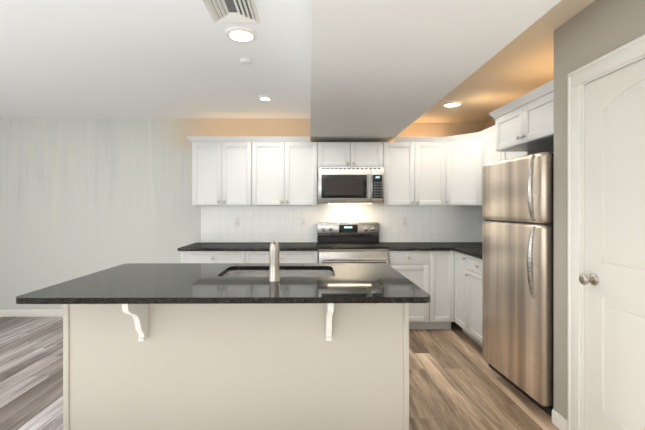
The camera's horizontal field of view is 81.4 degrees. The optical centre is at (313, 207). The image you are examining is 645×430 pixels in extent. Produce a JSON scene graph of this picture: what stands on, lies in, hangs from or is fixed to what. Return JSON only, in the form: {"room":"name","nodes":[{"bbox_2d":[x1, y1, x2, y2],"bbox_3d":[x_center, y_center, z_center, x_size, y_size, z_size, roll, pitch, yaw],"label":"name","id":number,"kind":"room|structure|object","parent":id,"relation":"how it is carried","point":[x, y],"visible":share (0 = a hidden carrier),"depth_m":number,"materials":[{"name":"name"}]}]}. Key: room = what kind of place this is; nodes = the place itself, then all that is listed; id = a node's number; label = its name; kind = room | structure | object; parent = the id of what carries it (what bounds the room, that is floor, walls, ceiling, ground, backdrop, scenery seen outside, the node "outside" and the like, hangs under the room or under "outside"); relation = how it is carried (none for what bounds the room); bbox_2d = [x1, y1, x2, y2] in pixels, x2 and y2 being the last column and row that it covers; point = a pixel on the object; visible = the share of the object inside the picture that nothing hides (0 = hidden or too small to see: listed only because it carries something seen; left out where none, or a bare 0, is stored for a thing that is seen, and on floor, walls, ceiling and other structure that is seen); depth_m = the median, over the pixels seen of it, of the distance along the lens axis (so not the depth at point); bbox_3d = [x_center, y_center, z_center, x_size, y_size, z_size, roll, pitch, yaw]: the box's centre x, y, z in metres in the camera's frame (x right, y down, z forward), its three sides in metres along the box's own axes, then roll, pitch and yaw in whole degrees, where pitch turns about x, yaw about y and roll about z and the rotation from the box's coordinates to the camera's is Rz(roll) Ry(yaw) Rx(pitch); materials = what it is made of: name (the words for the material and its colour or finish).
{"room":"kitchen","nodes":[
{"label":"kitchen","id":0,"kind":"room"},
{"bbox_2d":[0,0,310,118],"bbox_3d":[-1.912,-1.160,0.811,5.800,0.100,7.900,0,0,-1],"label":"ceiling","id":1,"kind":"structure","parent":0,"point":[120,58],"depth_m":2.85,"materials":[{"name":"white paint"}]},
{"bbox_2d":[203,0,259,23],"bbox_3d":[-0.454,-1.103,2.060,0.270,0.013,0.360,0,0,-1],"label":"ceiling vent","id":2,"kind":"object","parent":1,"relation":"in","point":[234,11],"visible":0.98,"depth_m":2.11,"materials":[{"name":"white metal"}]},
{"bbox_2d":[225,27,256,42],"bbox_3d":[-0.463,-1.102,2.400,0.204,0.016,0.204,0,0,-1],"label":"recessed light","id":3,"kind":"object","parent":1,"relation":"in","point":[241,34],"visible":1,"depth_m":2.38,"materials":[{"name":"white"}]},
{"bbox_2d":[240,58,251,64],"bbox_3d":[-0.511,-1.096,2.825,0.090,0.026,0.090,0,0,-1],"label":"smoke detector","id":4,"kind":"object","parent":1,"relation":"attached to","point":[245,61],"visible":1,"depth_m":2.80,"materials":[{"name":"white plastic"}]},
{"bbox_2d":[258,96,271,100],"bbox_3d":[-0.490,-1.102,3.795,0.140,0.016,0.140,0,0,-1],"label":"recessed light","id":5,"kind":"object","parent":1,"relation":"in","point":[265,98],"visible":0.98,"depth_m":3.77,"materials":[{"name":"white"}]},
{"bbox_2d":[310,0,560,141],"bbox_3d":[0.493,-0.965,0.834,0.990,0.290,7.700,0,0,-1],"label":"soffit beam","id":6,"kind":"structure","parent":1,"relation":"attached to","point":[385,70],"depth_m":2.00,"materials":[{"name":"white paint"}]},
{"bbox_2d":[0,118,484,309],"bbox_3d":[-1.250,0.120,4.718,7.200,2.460,0.100,0,0,-1],"label":"wall","id":7,"kind":"structure","parent":0,"point":[80,197],"depth_m":4.65,"materials":[{"name":"grey paint"}]},
{"bbox_2d":[0,309,62,316],"bbox_3d":[-3.084,1.308,4.643,3.270,0.084,0.013,0,0,-1],"label":"baseboard","id":8,"kind":"structure","parent":7,"relation":"attached to","point":[59,312],"depth_m":4.63,"materials":[{"name":"white wood"}]},
{"bbox_2d":[192,142,251,205],"bbox_3d":[-1.065,-0.391,4.487,0.690,0.738,0.361,0,0,-1],"label":"upper cabinet","id":9,"kind":"object","parent":7,"relation":"attached to","point":[221,173],"visible":1,"depth_m":4.35,"materials":[{"name":"white wood"}]},
{"bbox_2d":[252,142,317,205],"bbox_3d":[-0.337,-0.391,4.494,0.766,0.738,0.361,0,0,-1],"label":"upper cabinet","id":10,"kind":"object","parent":7,"relation":"attached to","point":[284,173],"visible":1,"depth_m":4.35,"materials":[{"name":"white wood"}]},
{"bbox_2d":[187,79,553,142],"bbox_3d":[0.200,-0.789,3.518,3.303,0.058,2.321,0,0,-1],"label":"crown molding","id":11,"kind":"structure","parent":10,"relation":"on","point":[538,92],"depth_m":4.31,"materials":[{"name":"white wood"}]},
{"bbox_2d":[201,204,484,241],"bbox_3d":[0.375,0.195,4.679,3.550,0.481,0.007,0,0,-1],"label":"backsplash","id":12,"kind":"structure","parent":7,"relation":"attached to","point":[425,223],"depth_m":4.66,"materials":[{"name":"tile"}]},
{"bbox_2d":[234,216,239,225],"bbox_3d":[-0.949,0.170,4.660,0.072,0.116,0.007,0,0,-1],"label":"electrical outlet","id":13,"kind":"object","parent":12,"relation":"attached to","point":[236,220],"visible":1,"depth_m":4.66,"materials":[{"name":"white plastic"}]},
{"bbox_2d":[300,216,305,225],"bbox_3d":[-0.129,0.170,4.667,0.072,0.116,0.007,0,0,-1],"label":"electrical outlet","id":14,"kind":"object","parent":12,"relation":"attached to","point":[302,220],"visible":1,"depth_m":4.67,"materials":[{"name":"white plastic"}]},
{"bbox_2d":[402,216,407,225],"bbox_3d":[1.141,0.170,4.680,0.072,0.116,0.007,0,0,-1],"label":"electrical outlet","id":15,"kind":"object","parent":12,"relation":"attached to","point":[404,220],"visible":1,"depth_m":4.68,"materials":[{"name":"white plastic"}]},
{"bbox_2d":[318,142,382,166],"bbox_3d":[0.427,-0.614,4.501,0.758,0.292,0.361,0,0,-1],"label":"upper cabinet","id":16,"kind":"object","parent":7,"relation":"attached to","point":[350,154],"visible":0.85,"depth_m":4.36,"materials":[{"name":"white wood"}]},
{"bbox_2d":[318,167,383,203],"bbox_3d":[0.428,-0.255,4.458,0.754,0.419,0.447,0,0,-1],"label":"microwave","id":17,"kind":"object","parent":16,"relation":"attached to","point":[350,185],"visible":1,"depth_m":4.26,"materials":[{"name":"silver metal"}]},
{"bbox_2d":[378,142,445,205],"bbox_3d":[1.175,-0.391,4.508,0.733,0.738,0.361,0,0,-1],"label":"upper cabinet","id":18,"kind":"object","parent":7,"relation":"attached to","point":[414,173],"visible":1,"depth_m":4.37,"materials":[{"name":"white wood"}]},
{"bbox_2d":[445,138,481,205],"bbox_3d":[1.841,-0.391,4.389,0.621,0.738,0.613,0,0,-1],"label":"upper cabinet","id":19,"kind":"object","parent":7,"relation":"attached to","point":[463,172],"visible":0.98,"depth_m":4.23,"materials":[{"name":"white wood"}]},
{"bbox_2d":[0,317,559,429],"bbox_3d":[-1.212,1.400,0.818,7.200,0.100,7.900,0,0,-1],"label":"floor","id":20,"kind":"structure","parent":0,"point":[456,382],"depth_m":2.84,"materials":[{"name":"wood"}]},
{"bbox_2d":[181,251,245,262],"bbox_3d":[-1.086,0.908,4.337,0.704,0.884,0.661,0,0,-1],"label":"base cabinet","id":21,"kind":"object","parent":20,"relation":"on","point":[213,256],"visible":0.19,"depth_m":4.04,"materials":[{"name":"white wood"}]},
{"bbox_2d":[178,242,317,250],"bbox_3d":[-0.708,0.451,4.346,1.508,0.030,0.650,0,0,-1],"label":"countertop","id":22,"kind":"structure","parent":21,"relation":"on","point":[208,246],"depth_m":4.18,"materials":[{"name":"black stone"}]},
{"bbox_2d":[63,304,408,429],"bbox_3d":[-0.433,0.908,2.414,1.937,0.884,1.079,0,0,-1],"label":"kitchen island","id":23,"kind":"object","parent":20,"relation":"on","point":[274,344],"depth_m":2.11,"materials":[{"name":"beige paint"}]},
{"bbox_2d":[16,264,430,303],"bbox_3d":[-0.443,0.452,2.373,2.038,0.030,1.115,0,0,-1],"label":"island countertop","id":24,"kind":"structure","parent":23,"relation":"on","point":[125,283],"depth_m":2.07,"materials":[{"name":"black stone"}]},
{"bbox_2d":[269,240,279,281],"bbox_3d":[-0.235,0.311,2.315,0.068,0.249,0.324,0,0,-1],"label":"faucet","id":25,"kind":"object","parent":24,"relation":"on","point":[274,249],"depth_m":2.21,"materials":[{"name":"silver metal"}]},
{"bbox_2d":[222,270,333,276],"bbox_3d":[-0.240,0.569,2.577,0.818,0.204,0.490,0,0,-1],"label":"sink","id":26,"kind":"object","parent":24,"relation":"in","point":[228,273],"depth_m":2.80,"materials":[{"name":"silver metal"}]},
{"bbox_2d":[246,251,317,262],"bbox_3d":[-0.344,0.908,4.344,0.781,0.884,0.661,0,0,-1],"label":"base cabinet","id":27,"kind":"object","parent":20,"relation":"on","point":[285,256],"visible":0.25,"depth_m":4.05,"materials":[{"name":"white wood"}]},
{"bbox_2d":[317,222,388,264],"bbox_3d":[0.429,0.767,4.311,0.758,1.165,0.722,0,0,-1],"label":"range","id":28,"kind":"object","parent":20,"relation":"on","point":[347,242],"visible":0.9,"depth_m":4.46,"materials":[{"name":"silver metal"}]},
{"bbox_2d":[388,250,453,328],"bbox_3d":[1.167,0.908,4.358,0.713,0.884,0.661,0,0,-1],"label":"base cabinet","id":29,"kind":"object","parent":20,"relation":"on","point":[431,273],"visible":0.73,"depth_m":4.06,"materials":[{"name":"white wood"}]},
{"bbox_2d":[379,242,450,250],"bbox_3d":[1.144,0.451,4.362,0.668,0.030,0.655,0,0,-1],"label":"countertop","id":30,"kind":"structure","parent":29,"relation":"on","point":[393,246],"depth_m":4.18,"materials":[{"name":"black stone"}]},
{"bbox_2d":[454,251,461,327],"bbox_3d":[1.842,0.908,3.883,0.628,0.884,0.408,0,0,-1],"label":"base cabinet","id":31,"kind":"object","parent":20,"relation":"on","point":[457,255],"depth_m":3.98,"materials":[{"name":"white wood"}]},
{"bbox_2d":[462,253,481,346],"bbox_3d":[1.846,0.908,3.505,0.628,0.884,0.583,0,0,-1],"label":"base cabinet","id":32,"kind":"object","parent":20,"relation":"on","point":[468,294],"depth_m":3.63,"materials":[{"name":"white wood"}]},
{"bbox_2d":[436,242,481,258],"bbox_3d":[1.819,0.451,3.952,0.673,0.030,1.486,0,0,-1],"label":"countertop","id":33,"kind":"structure","parent":32,"relation":"on","point":[473,249],"depth_m":4.08,"materials":[{"name":"black stone"}]},
{"bbox_2d":[482,152,553,415],"bbox_3d":[1.758,0.495,2.801,0.732,1.710,0.812,0,0,-1],"label":"fridge","id":34,"kind":"object","parent":20,"relation":"on","point":[518,275],"visible":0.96,"depth_m":2.63,"materials":[{"name":"grey metal"}]},
{"bbox_2d":[485,119,494,128],"bbox_3d":[2.262,0.120,3.531,0.200,2.460,2.340,0,0,-1],"label":"wall","id":35,"kind":"structure","parent":0,"point":[490,123],"depth_m":4.56,"materials":[{"name":"beige paint"}]},
{"bbox_2d":[481,133,553,204],"bbox_3d":[1.978,-0.391,3.651,0.361,0.738,0.873,0,0,-1],"label":"upper cabinet","id":36,"kind":"object","parent":35,"relation":"attached to","point":[489,154],"visible":0.15,"depth_m":3.85,"materials":[{"name":"white wood"}]},
{"bbox_2d":[495,91,553,151],"bbox_3d":[1.846,-0.619,2.793,0.641,0.282,0.839,0,0,-1],"label":"upper cabinet","id":37,"kind":"object","parent":35,"relation":"attached to","point":[528,127],"visible":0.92,"depth_m":2.78,"materials":[{"name":"white wood"}]},
{"bbox_2d":[413,0,594,122],"bbox_3d":[1.688,-1.131,0.846,1.400,0.157,7.900,0,0,-1],"label":"ceiling","id":38,"kind":"structure","parent":0,"point":[521,64],"depth_m":3.10,"materials":[{"name":"paint"}]},
{"bbox_2d":[442,101,462,106],"bbox_3d":[1.438,-1.066,3.883,0.200,0.016,0.200,0,0,-1],"label":"recessed light","id":39,"kind":"object","parent":38,"relation":"in","point":[453,104],"visible":1,"depth_m":3.86,"materials":[{"name":"white"}]},
{"bbox_2d":[554,0,644,429],"bbox_3d":[1.965,0.120,-0.322,0.867,2.460,5.360,0,0,-1],"label":"wall","id":40,"kind":"structure","parent":0,"point":[594,30],"depth_m":2.19,"materials":[{"name":"beige paint"}]},
{"bbox_2d":[552,408,566,424],"bbox_3d":[1.834,1.308,2.363,0.678,0.084,0.014,0,0,-1],"label":"baseboard","id":41,"kind":"structure","parent":40,"relation":"attached to","point":[559,421],"depth_m":2.30,"materials":[{"name":"white wood"}]},
{"bbox_2d":[567,34,644,429],"bbox_3d":[1.503,0.284,1.702,0.020,2.133,0.996,0,0,-1],"label":"door frame","id":42,"kind":"structure","parent":40,"relation":"attached to","point":[625,53],"depth_m":2.14,"materials":[{"name":"white wood"}]},
{"bbox_2d":[579,59,644,429],"bbox_3d":[1.508,0.328,1.702,0.106,2.028,0.804,0,0,-1],"label":"door","id":43,"kind":"structure","parent":40,"relation":"in","point":[612,279],"depth_m":1.90,"materials":[{"name":"white wood"}]}
]}

